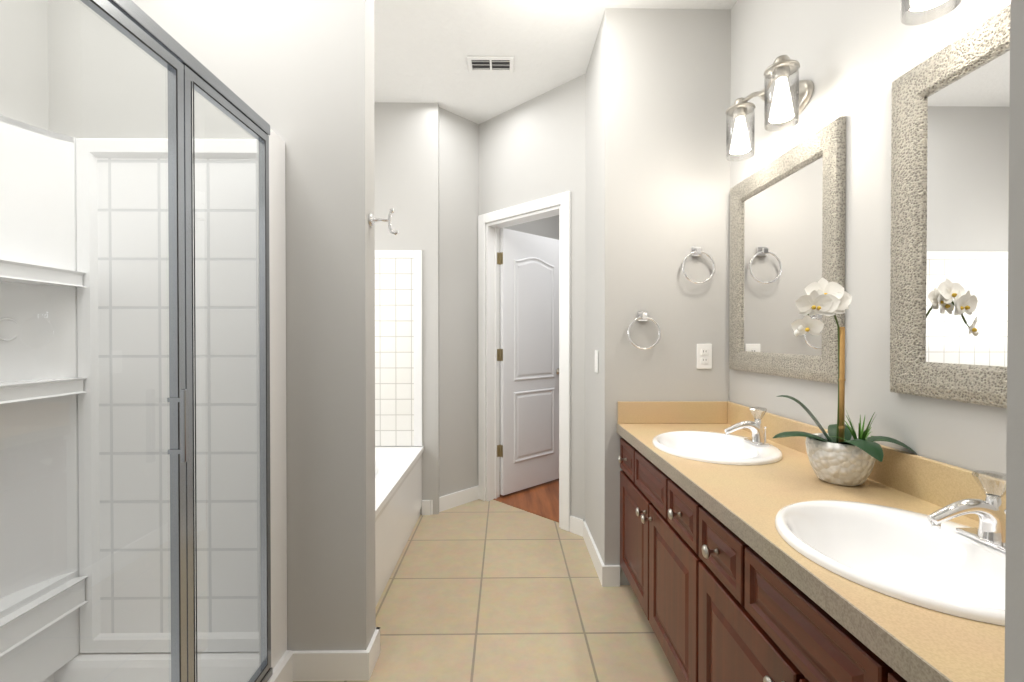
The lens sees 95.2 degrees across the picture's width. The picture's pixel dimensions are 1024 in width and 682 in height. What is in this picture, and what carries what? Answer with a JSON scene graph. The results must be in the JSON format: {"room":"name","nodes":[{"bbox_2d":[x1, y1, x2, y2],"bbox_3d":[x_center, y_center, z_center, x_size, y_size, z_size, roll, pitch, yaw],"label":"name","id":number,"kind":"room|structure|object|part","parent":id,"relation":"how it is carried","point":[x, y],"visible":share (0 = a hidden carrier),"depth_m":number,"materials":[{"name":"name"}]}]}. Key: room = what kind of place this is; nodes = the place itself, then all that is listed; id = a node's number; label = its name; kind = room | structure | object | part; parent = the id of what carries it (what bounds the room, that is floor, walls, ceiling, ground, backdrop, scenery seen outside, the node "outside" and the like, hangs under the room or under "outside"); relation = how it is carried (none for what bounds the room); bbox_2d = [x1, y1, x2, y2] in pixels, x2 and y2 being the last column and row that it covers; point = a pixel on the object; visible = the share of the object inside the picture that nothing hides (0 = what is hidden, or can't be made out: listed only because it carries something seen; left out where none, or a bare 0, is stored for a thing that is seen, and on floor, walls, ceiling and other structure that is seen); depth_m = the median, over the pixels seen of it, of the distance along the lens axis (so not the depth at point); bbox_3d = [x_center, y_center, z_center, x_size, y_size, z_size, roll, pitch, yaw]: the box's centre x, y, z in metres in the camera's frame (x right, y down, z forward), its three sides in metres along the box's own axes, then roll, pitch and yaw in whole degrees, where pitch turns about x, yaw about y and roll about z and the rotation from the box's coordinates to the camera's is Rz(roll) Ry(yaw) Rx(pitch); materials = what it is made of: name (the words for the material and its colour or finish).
{"room":"bathroom","nodes":[
{"label":"bathroom","id":0,"kind":"room"},
{"bbox_2d":[0,0,48,130],"bbox_3d":[-1.693,-0.200,0.955,0.120,2.845,4.760,0,0,-1],"label":"wall","id":1,"kind":"structure","parent":0,"point":[15,97],"depth_m":1.57,"materials":[{"name":"paint"}]},
{"bbox_2d":[48,0,375,650],"bbox_3d":[-1.085,-0.207,1.729,1.117,2.845,0.120,0,0,-1],"label":"wall","id":2,"kind":"structure","parent":0,"point":[297,76],"depth_m":1.67,"materials":[{"name":"paint"}]},
{"bbox_2d":[293,650,369,680],"bbox_3d":[-0.661,1.166,1.679,0.299,0.100,0.014,0,0,-1],"label":"baseboard","id":3,"kind":"structure","parent":2,"relation":"attached to","point":[338,665],"depth_m":1.67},
{"bbox_2d":[367,627,379,676],"bbox_3d":[-0.520,1.166,1.755,0.014,0.100,0.134,0,0,-1],"label":"baseboard wing end","id":4,"kind":"structure","parent":2,"relation":"attached to","point":[373,647],"depth_m":1.74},
{"bbox_2d":[369,208,398,234],"bbox_3d":[-0.472,-0.443,1.735,0.107,0.100,0.050,0,0,-1],"label":"robe hook","id":5,"kind":"object","parent":2,"relation":"attached to","point":[372,219],"visible":1,"depth_m":1.73,"materials":[{"name":"silver metal"}]},
{"bbox_3d":[-0.485,-0.449,1.735,0.064,0.012,0.011,0,0,-1],"label":"arm","id":6,"kind":"part","parent":5,"relation":"part of"},
{"bbox_2d":[374,102,439,513],"bbox_3d":[-1.088,-0.219,3.284,1.154,2.845,0.120,0,0,-1],"label":"wall","id":7,"kind":"structure","parent":0,"point":[406,157],"depth_m":3.22,"materials":[{"name":"paint"}]},
{"bbox_2d":[375,258,413,445],"bbox_3d":[-1.144,0.052,3.219,1.039,1.346,0.011,0,0,-1],"label":"wall tile","id":8,"kind":"structure","parent":7,"relation":"attached to","point":[394,351],"depth_m":3.22,"materials":[{"name":"white tile"}]},
{"bbox_2d":[375,250,413,257],"bbox_3d":[-1.170,-0.598,3.211,0.987,0.054,0.016,0,0,-1],"label":"trim","id":9,"kind":"structure","parent":7,"relation":"attached to","point":[394,253],"depth_m":3.21,"materials":[{"name":"white tile"}]},
{"bbox_2d":[414,250,421,445],"bbox_3d":[-0.648,0.050,3.223,0.056,1.350,0.016,0,0,-1],"label":"trim","id":10,"kind":"structure","parent":7,"relation":"attached to","point":[417,347],"depth_m":3.21,"materials":[{"name":"white tile"}]},
{"bbox_2d":[422,500,429,514],"bbox_3d":[-0.594,1.153,3.235,0.056,0.100,0.014,0,0,-1],"label":"baseboard","id":11,"kind":"structure","parent":7,"relation":"attached to","point":[425,507],"depth_m":3.23,"materials":[{"name":"white wood"}]},
{"bbox_2d":[439,107,478,496],"bbox_3d":[-0.454,-0.221,3.436,0.120,2.845,0.457,0,1,44],"label":"wall","id":12,"kind":"structure","parent":0,"point":[458,222],"depth_m":3.41,"materials":[{"name":"paint"}]},
{"bbox_2d":[430,486,478,514],"bbox_3d":[-0.406,1.152,3.401,0.014,0.100,0.457,0,1,44],"label":"baseboard","id":13,"kind":"structure","parent":12,"relation":"attached to","point":[455,499],"depth_m":3.40,"materials":[{"name":"white wood"}]},
{"bbox_2d":[293,499,678,681],"bbox_3d":[-0.274,1.268,1.407,2.970,0.100,5.600,0,0,-1],"label":"floor","id":14,"kind":"structure","parent":0,"point":[478,590],"depth_m":2.10,"materials":[{"name":"beige tile"}]},
{"bbox_2d":[0,0,293,681],"bbox_3d":[-1.193,0.258,1.068,0.880,1.927,1.201,0,0,-1],"label":"shower","id":15,"kind":"object","parent":14,"relation":"on","point":[143,497],"visible":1,"depth_m":1.61,"materials":[{"name":"white plastic"}]},
{"label":"door glass","id":16,"kind":"part","parent":15,"relation":"part of","materials":[{"name":"clear glass"}]},
{"bbox_3d":[-0.794,0.209,0.821,0.020,1.740,0.616,0,0,-1],"label":"door frame","id":17,"kind":"part","parent":15,"relation":"part of","materials":[{"name":"metal"}]},
{"bbox_3d":[-0.801,1.098,1.024,0.030,0.025,1.052,0,0,-1],"label":"frame rail","id":18,"kind":"part","parent":15,"relation":"part of","materials":[{"name":"metal"}]},
{"bbox_3d":[-0.779,0.136,1.083,0.032,0.010,0.010,0,0,-1],"label":"handle post","id":19,"kind":"part","parent":15,"relation":"part of","materials":[{"name":"metal"}]},
{"bbox_3d":[-0.779,0.256,1.084,0.032,0.010,0.010,0,0,-1],"label":"handle post","id":20,"kind":"part","parent":15,"relation":"part of","materials":[{"name":"metal"}]},
{"bbox_3d":[-0.805,0.205,1.340,0.020,1.752,0.402,0,0,-1],"label":"fixed frame","id":21,"kind":"part","parent":15,"relation":"part of","materials":[{"name":"metal"}]},
{"label":"fixed glass","id":22,"kind":"part","parent":15,"relation":"part of","materials":[{"name":"clear glass"}]},
{"bbox_2d":[375,446,423,604],"bbox_3d":[-1.126,0.897,2.515,1.053,0.624,1.429,0,0,-1],"label":"bathtub","id":23,"kind":"object","parent":14,"relation":"on","point":[398,487],"visible":0.1,"depth_m":2.55,"materials":[{"name":"white ceramic"}]},
{"bbox_2d":[618,433,924,681],"bbox_3d":[0.798,0.839,1.318,0.584,0.760,1.994,0,0,-1],"label":"bathroom vanity","id":24,"kind":"object","parent":14,"relation":"on","point":[752,549],"depth_m":1.24,"materials":[{"name":"brown wood"}]},
{"bbox_3d":[0.514,0.552,2.180,0.039,0.035,0.035,0,0,-1],"label":"knob","id":25,"kind":"part","parent":24,"relation":"part of","materials":[{"name":"silver metal"}]},
{"bbox_3d":[0.546,0.875,2.080,0.020,0.467,0.456,0,0,-1],"label":"door","id":26,"kind":"part","parent":24,"relation":"part of","materials":[{"name":"brown wood"}]},
{"bbox_3d":[0.518,0.688,1.880,0.039,0.035,0.035,0,0,-1],"label":"knob door","id":27,"kind":"part","parent":24,"relation":"part of","materials":[{"name":"silver metal"}]},
{"bbox_3d":[0.519,0.688,1.807,0.039,0.035,0.035,0,0,-1],"label":"knob door","id":28,"kind":"part","parent":24,"relation":"part of","materials":[{"name":"silver metal"}]},
{"bbox_3d":[0.523,0.558,1.505,0.039,0.035,0.035,0,0,-1],"label":"knob","id":29,"kind":"part","parent":24,"relation":"part of","materials":[{"name":"silver metal"}]},
{"bbox_3d":[0.552,0.878,1.611,0.020,0.467,0.456,0,0,-1],"label":"door","id":30,"kind":"part","parent":24,"relation":"part of","materials":[{"name":"brown wood"}]},
{"bbox_3d":[0.527,0.560,1.242,0.039,0.035,0.035,0,0,-1],"label":"knob","id":31,"kind":"part","parent":24,"relation":"part of","materials":[{"name":"silver metal"}]},
{"bbox_3d":[0.558,0.882,1.142,0.020,0.467,0.456,0,0,-1],"label":"door","id":32,"kind":"part","parent":24,"relation":"part of","materials":[{"name":"brown wood"}]},
{"bbox_3d":[0.531,0.695,0.942,0.039,0.035,0.035,0,0,-1],"label":"knob door","id":33,"kind":"part","parent":24,"relation":"part of","materials":[{"name":"silver metal"}]},
{"bbox_2d":[617,425,1004,681],"bbox_3d":[0.803,0.434,1.315,0.538,0.040,1.994,0,0,-1],"label":"countertop","id":34,"kind":"structure","parent":24,"relation":"on","point":[931,657],"depth_m":0.92,"materials":[{"name":"beige stone"}]},
{"bbox_2d":[637,429,810,464],"bbox_3d":[0.776,0.476,1.800,0.444,0.163,0.508,0,0,-1],"label":"sink","id":35,"kind":"object","parent":34,"relation":"in","point":[683,446],"depth_m":1.85,"materials":[{"name":"white ceramic"}]},
{"bbox_2d":[721,417,772,444],"bbox_3d":[0.902,0.348,1.800,0.164,0.094,0.104,0,0,-1],"label":"faucet","id":36,"kind":"object","parent":34,"relation":"on","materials":[{"name":"silver metal"}]},
{"bbox_2d":[773,277,916,485],"bbox_3d":[0.930,0.114,1.338,0.336,0.597,0.295,0,0,-1],"label":"orchid","id":37,"kind":"object","parent":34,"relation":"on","point":[840,452],"visible":1,"depth_m":1.34,"materials":[{"name":"plant"}]},
{"bbox_3d":[0.843,-0.045,1.334,0.061,0.060,0.055,0,0,-1],"label":"flower","id":38,"kind":"part","parent":37,"relation":"part of","materials":[{"name":"white plant"}]},
{"bbox_3d":[0.863,-0.111,1.336,0.091,0.072,0.031,0,0,-1],"label":"flower","id":39,"kind":"part","parent":37,"relation":"part of","materials":[{"name":"white plant"}]},
{"bbox_3d":[0.880,-0.110,1.339,0.086,0.077,0.052,0,0,-1],"label":"flower","id":40,"kind":"part","parent":37,"relation":"part of","materials":[{"name":"white plant"}]},
{"bbox_3d":[0.899,-0.147,1.342,0.102,0.076,0.029,0,0,-1],"label":"flower","id":41,"kind":"part","parent":37,"relation":"part of","materials":[{"name":"white plant"}]},
{"bbox_3d":[0.915,-0.116,1.346,0.090,0.076,0.046,0,0,-1],"label":"flower","id":42,"kind":"part","parent":37,"relation":"part of","materials":[{"name":"white plant"}]},
{"bbox_3d":[0.932,-0.124,1.349,0.087,0.068,0.031,0,0,-1],"label":"flower","id":43,"kind":"part","parent":37,"relation":"part of","materials":[{"name":"white plant"}]},
{"bbox_3d":[0.966,0.350,1.376,0.174,0.124,0.174,0,0,-1],"label":"pot","id":44,"kind":"part","parent":37,"relation":"part of","materials":[{"name":"ceramic"}]},
{"bbox_2d":[733,497,1005,632],"bbox_3d":[0.788,0.483,0.930,0.444,0.163,0.508,0,0,-1],"label":"sink","id":45,"kind":"object","parent":34,"relation":"in","point":[870,545],"depth_m":1.00,"materials":[{"name":"white ceramic"}]},
{"bbox_2d":[917,489,1005,552],"bbox_3d":[0.914,0.355,0.931,0.164,0.094,0.104,0,0,-1],"label":"faucet","id":46,"kind":"object","parent":34,"relation":"on","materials":[{"name":"silver metal"}]},
{"bbox_3d":[0.565,0.886,0.674,0.020,0.467,0.456,0,0,-1],"label":"door","id":47,"kind":"part","parent":24,"relation":"part of","materials":[{"name":"brown wood"}]},
{"bbox_2d":[493,479,558,521],"bbox_3d":[1.175,1.191,4.491,3.600,0.004,3.200,0,1,44],"label":"floor","id":48,"kind":"structure","parent":0,"point":[542,499],"depth_m":3.53,"materials":[{"name":"brown wood"}]},
{"bbox_2d":[500,215,558,239],"bbox_3d":[0.235,-0.231,4.689,0.120,2.845,2.300,0,1,44],"label":"wall","id":49,"kind":"structure","parent":0,"point":[548,227],"depth_m":4.67,"materials":[{"name":"paint"}]},
{"bbox_2d":[479,74,585,519],"bbox_3d":[0.123,-0.219,3.277,1.030,2.845,0.120,0,1,44],"label":"wall","id":50,"kind":"structure","parent":0,"point":[523,152],"depth_m":3.02,"materials":[{"name":"paint"}]},
{"bbox_2d":[478,214,485,500],"bbox_3d":[-0.226,0.126,3.523,0.070,2.150,0.018,0,1,44],"label":"door casing","id":51,"kind":"object","parent":50,"relation":"attached to","point":[482,357],"visible":0.9,"depth_m":3.51,"materials":[{"name":"white wood"}]},
{"bbox_2d":[495,227,496,498],"bbox_3d":[-0.122,0.171,3.542,0.010,2.059,0.013,0,1,44],"label":"door jamb","id":52,"kind":"object","parent":50,"relation":"attached to","point":[495,363],"visible":1,"depth_m":3.54,"materials":[{"name":"white wood"}]},
{"bbox_2d":[484,193,560,526],"bbox_3d":[0.100,0.128,3.292,0.720,2.150,0.140,0,1,44],"label":"door frame","id":53,"kind":"structure","parent":50,"relation":"attached to","point":[490,363],"depth_m":3.50,"materials":[{"name":"white wood"}]},
{"bbox_3d":[0.057,-0.912,3.239,0.720,0.070,0.018,0,1,44],"label":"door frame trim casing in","id":54,"kind":"part","parent":53,"relation":"part of","materials":[{"name":"white wood"}]},
{"bbox_3d":[0.105,-0.865,3.289,0.678,0.017,0.124,0,1,44],"label":"door frame trim jamb","id":55,"kind":"part","parent":53,"relation":"part of","materials":[{"name":"white wood"}]},
{"bbox_2d":[497,228,558,494],"bbox_3d":[0.158,0.159,3.786,0.728,2.036,0.038,0,1,-43],"label":"door leaf","id":56,"kind":"structure","parent":50,"relation":"in","point":[525,474],"depth_m":3.63,"materials":[{"name":"white wood"}]},
{"bbox_3d":[-0.108,0.841,3.569,0.002,0.090,0.036,0,1,44],"label":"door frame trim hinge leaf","id":57,"kind":"part","parent":56,"relation":"part of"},
{"bbox_3d":[-0.108,0.106,3.563,0.002,0.090,0.036,0,1,44],"label":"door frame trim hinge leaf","id":58,"kind":"part","parent":56,"relation":"part of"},
{"bbox_3d":[-0.108,-0.629,3.557,0.002,0.090,0.036,0,1,44],"label":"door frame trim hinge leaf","id":59,"kind":"part","parent":56,"relation":"part of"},
{"bbox_3d":[-0.079,0.106,3.563,0.002,0.090,0.029,0,1,-43],"label":"door hinge leaf","id":60,"kind":"part","parent":56,"relation":"part of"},
{"bbox_3d":[-0.079,-0.629,3.557,0.002,0.090,0.029,0,1,-43],"label":"door hinge leaf","id":61,"kind":"part","parent":56,"relation":"part of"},
{"bbox_2d":[514,257,553,462],"bbox_3d":[0.174,0.136,3.798,0.464,1.625,0.050,0,1,-43],"label":"panel","id":62,"kind":"object","parent":56,"relation":"attached to","point":[533,345],"depth_m":3.77,"materials":[{"name":"white wood"}]},
{"bbox_2d":[560,191,570,531],"bbox_3d":[0.340,0.131,2.972,0.070,2.150,0.018,0,1,44],"label":"door casing","id":63,"kind":"object","parent":50,"relation":"attached to","point":[565,359],"visible":1,"depth_m":2.96,"materials":[{"name":"white wood"}]},
{"bbox_2d":[374,0,736,123],"bbox_3d":[0.696,-1.685,2.496,4.940,0.100,7.800,0,0,-1],"label":"ceiling","id":64,"kind":"structure","parent":0,"point":[423,49],"depth_m":2.60,"materials":[{"name":"paint"}]},
{"bbox_2d":[467,56,513,71],"bbox_3d":[-0.125,-1.630,2.758,0.270,0.015,0.150,0,0,-1],"label":"ceiling vent","id":65,"kind":"object","parent":64,"relation":"in","point":[488,63],"visible":1,"depth_m":2.75,"materials":[{"name":"white metal"}]},
{"bbox_2d":[570,516,584,536],"bbox_3d":[0.408,1.156,2.917,0.112,0.100,0.014,0,1,44],"label":"baseboard","id":66,"kind":"structure","parent":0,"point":[576,525],"depth_m":2.91,"materials":[{"name":"white wood"}]},
{"bbox_2d":[585,28,599,553],"bbox_3d":[0.513,-0.215,2.711,0.120,2.845,0.570,0,0,-1],"label":"wall","id":67,"kind":"structure","parent":0,"point":[592,306],"depth_m":2.63,"materials":[{"name":"paint"}]},
{"bbox_2d":[583,521,604,586],"bbox_3d":[0.448,1.159,2.597,0.014,0.100,0.590,0,0,-1],"label":"baseboard return","id":68,"kind":"object","parent":67,"relation":"attached to","point":[598,563],"visible":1,"depth_m":2.50,"materials":[{"name":"white wood"}]},
{"bbox_2d":[595,350,597,372],"bbox_3d":[0.449,0.110,2.497,0.010,0.120,0.072,0,0,-1],"label":"light switch","id":69,"kind":"object","parent":67,"relation":"attached to","point":[596,361],"visible":0.98,"depth_m":2.48,"materials":[{"name":"white plastic"}]},
{"bbox_2d":[600,8,730,584],"bbox_3d":[0.768,-0.212,2.369,0.620,2.845,0.120,0,0,-1],"label":"wall","id":70,"kind":"structure","parent":0,"point":[665,89],"depth_m":2.31,"materials":[{"name":"paint"}]},
{"bbox_2d":[605,565,619,586],"bbox_3d":[0.495,1.161,2.310,0.074,0.100,0.014,0,0,-1],"label":"baseboard","id":71,"kind":"structure","parent":70,"relation":"attached to","point":[612,575],"depth_m":2.30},
{"bbox_2d":[628,311,660,349],"bbox_3d":[0.643,-0.052,2.284,0.163,0.187,0.045,0,0,-1],"label":"towel ring","id":72,"kind":"object","parent":70,"relation":"attached to","point":[641,315],"visible":1,"depth_m":2.27,"materials":[{"name":"silver metal"}]},
{"bbox_3d":[0.642,-0.122,2.302,0.048,0.048,0.010,0,0,-1],"label":"plate","id":73,"kind":"part","parent":72,"relation":"part of","materials":[{"name":"silver metal"}]},
{"bbox_3d":[0.643,-0.120,2.281,0.026,0.028,0.032,0,0,-1],"label":"post","id":74,"kind":"part","parent":72,"relation":"part of","materials":[{"name":"silver metal"}]},
{"bbox_2d":[617,401,728,424],"bbox_3d":[0.789,0.352,2.301,0.537,0.108,0.020,0,0,-1],"label":"backsplash","id":75,"kind":"structure","parent":70,"relation":"attached to","point":[628,412],"depth_m":2.29,"materials":[{"name":"beige stone"}]},
{"bbox_2d":[682,247,714,283],"bbox_3d":[0.908,-0.371,2.285,0.163,0.187,0.045,0,0,-1],"label":"towel ring","id":76,"kind":"object","parent":70,"relation":"attached to","point":[696,251],"visible":0.98,"depth_m":2.27,"materials":[{"name":"silver metal"}]},
{"bbox_3d":[0.907,-0.441,2.303,0.048,0.048,0.010,0,0,-1],"label":"plate","id":77,"kind":"part","parent":76,"relation":"part of","materials":[{"name":"silver metal"}]},
{"bbox_3d":[0.908,-0.439,2.282,0.026,0.028,0.032,0,0,-1],"label":"post","id":78,"kind":"part","parent":76,"relation":"part of","materials":[{"name":"silver metal"}]},
{"bbox_2d":[697,344,711,368],"bbox_3d":[0.951,0.076,2.308,0.076,0.124,0.010,0,0,-1],"label":"electrical outlet","id":79,"kind":"object","parent":70,"relation":"attached to","point":[704,356],"visible":1,"depth_m":2.31,"materials":[{"name":"white plastic"}]},
{"bbox_2d":[701,349,708,355],"bbox_3d":[0.951,0.055,2.305,0.034,0.030,0.004,0,0,-1],"label":"socket","id":80,"kind":"object","parent":79,"relation":"attached to","point":[704,352],"depth_m":2.30,"materials":[{"name":"white plastic"}]},
{"bbox_2d":[701,357,708,363],"bbox_3d":[0.951,0.097,2.306,0.034,0.030,0.004,0,0,-1],"label":"socket","id":81,"kind":"object","parent":79,"relation":"attached to","point":[704,360],"depth_m":2.30,"materials":[{"name":"white plastic"}]},
{"bbox_2d":[729,0,1009,479],"bbox_3d":[1.163,-0.197,0.524,0.120,2.845,3.820,0,0,-1],"label":"wall","id":82,"kind":"structure","parent":0,"point":[855,59],"depth_m":1.46,"materials":[{"name":"paint"}]},
{"bbox_2d":[726,55,813,160],"bbox_3d":[0.989,-0.883,1.796,0.189,0.237,0.402,0,0,-1],"label":"sconce","id":83,"kind":"object","parent":82,"relation":"attached to","point":[789,103],"visible":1,"depth_m":1.69,"materials":[{"name":"glass"}]},
{"bbox_3d":[0.948,-0.864,1.941,0.106,0.195,0.106,0,0,-1],"label":"lamp shade","id":84,"kind":"part","parent":83,"relation":"part of","materials":[{"name":"clear glass"}]},
{"bbox_3d":[0.950,-0.966,1.795,0.016,0.064,0.297,0,0,-1],"label":"arm","id":85,"kind":"part","parent":83,"relation":"part of"},
{"bbox_2d":[773,55,790,82],"bbox_3d":[0.952,-0.962,1.650,0.052,0.077,0.052,0,0,-1],"label":"socket","id":86,"kind":"object","parent":83,"relation":"attached to","point":[777,71],"depth_m":1.63,"materials":[{"name":"silver metal"}]},
{"bbox_3d":[0.952,-0.861,1.651,0.106,0.195,0.106,0,0,-1],"label":"lamp shade","id":87,"kind":"part","parent":83,"relation":"part of","materials":[{"name":"clear glass"}]},
{"bbox_2d":[729,116,845,383],"bbox_3d":[1.068,-0.298,1.895,0.030,0.875,0.740,0,0,-1],"label":"mirror","id":88,"kind":"object","parent":82,"relation":"attached to","point":[787,228],"visible":0.98,"depth_m":1.81,"materials":[{"name":"silver metal"}]},
{"label":"glass","id":89,"kind":"part","parent":88,"relation":"part of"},
{"bbox_2d":[900,0,961,25],"bbox_3d":[1.001,-0.876,0.927,0.189,0.237,0.402,0,0,-1],"label":"sconce","id":90,"kind":"object","parent":82,"relation":"attached to","point":[907,6],"visible":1,"depth_m":1.10,"materials":[{"name":"glass"}]},
{"bbox_2d":[890,4,1009,407],"bbox_3d":[1.081,-0.290,0.950,0.030,0.875,0.740,0,0,-1],"label":"mirror","id":91,"kind":"object","parent":82,"relation":"attached to","point":[949,220],"visible":0.91,"depth_m":1.15,"materials":[{"name":"silver metal"}]},
{"label":"glass","id":92,"kind":"part","parent":91,"relation":"part of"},
{"bbox_2d":[1004,0,1023,681],"bbox_3d":[0.715,-0.195,0.248,0.783,2.845,0.120,0,0,-1],"label":"wall","id":93,"kind":"structure","parent":0,"point":[1014,617],"depth_m":0.30,"materials":[{"name":"paint"}]}
]}

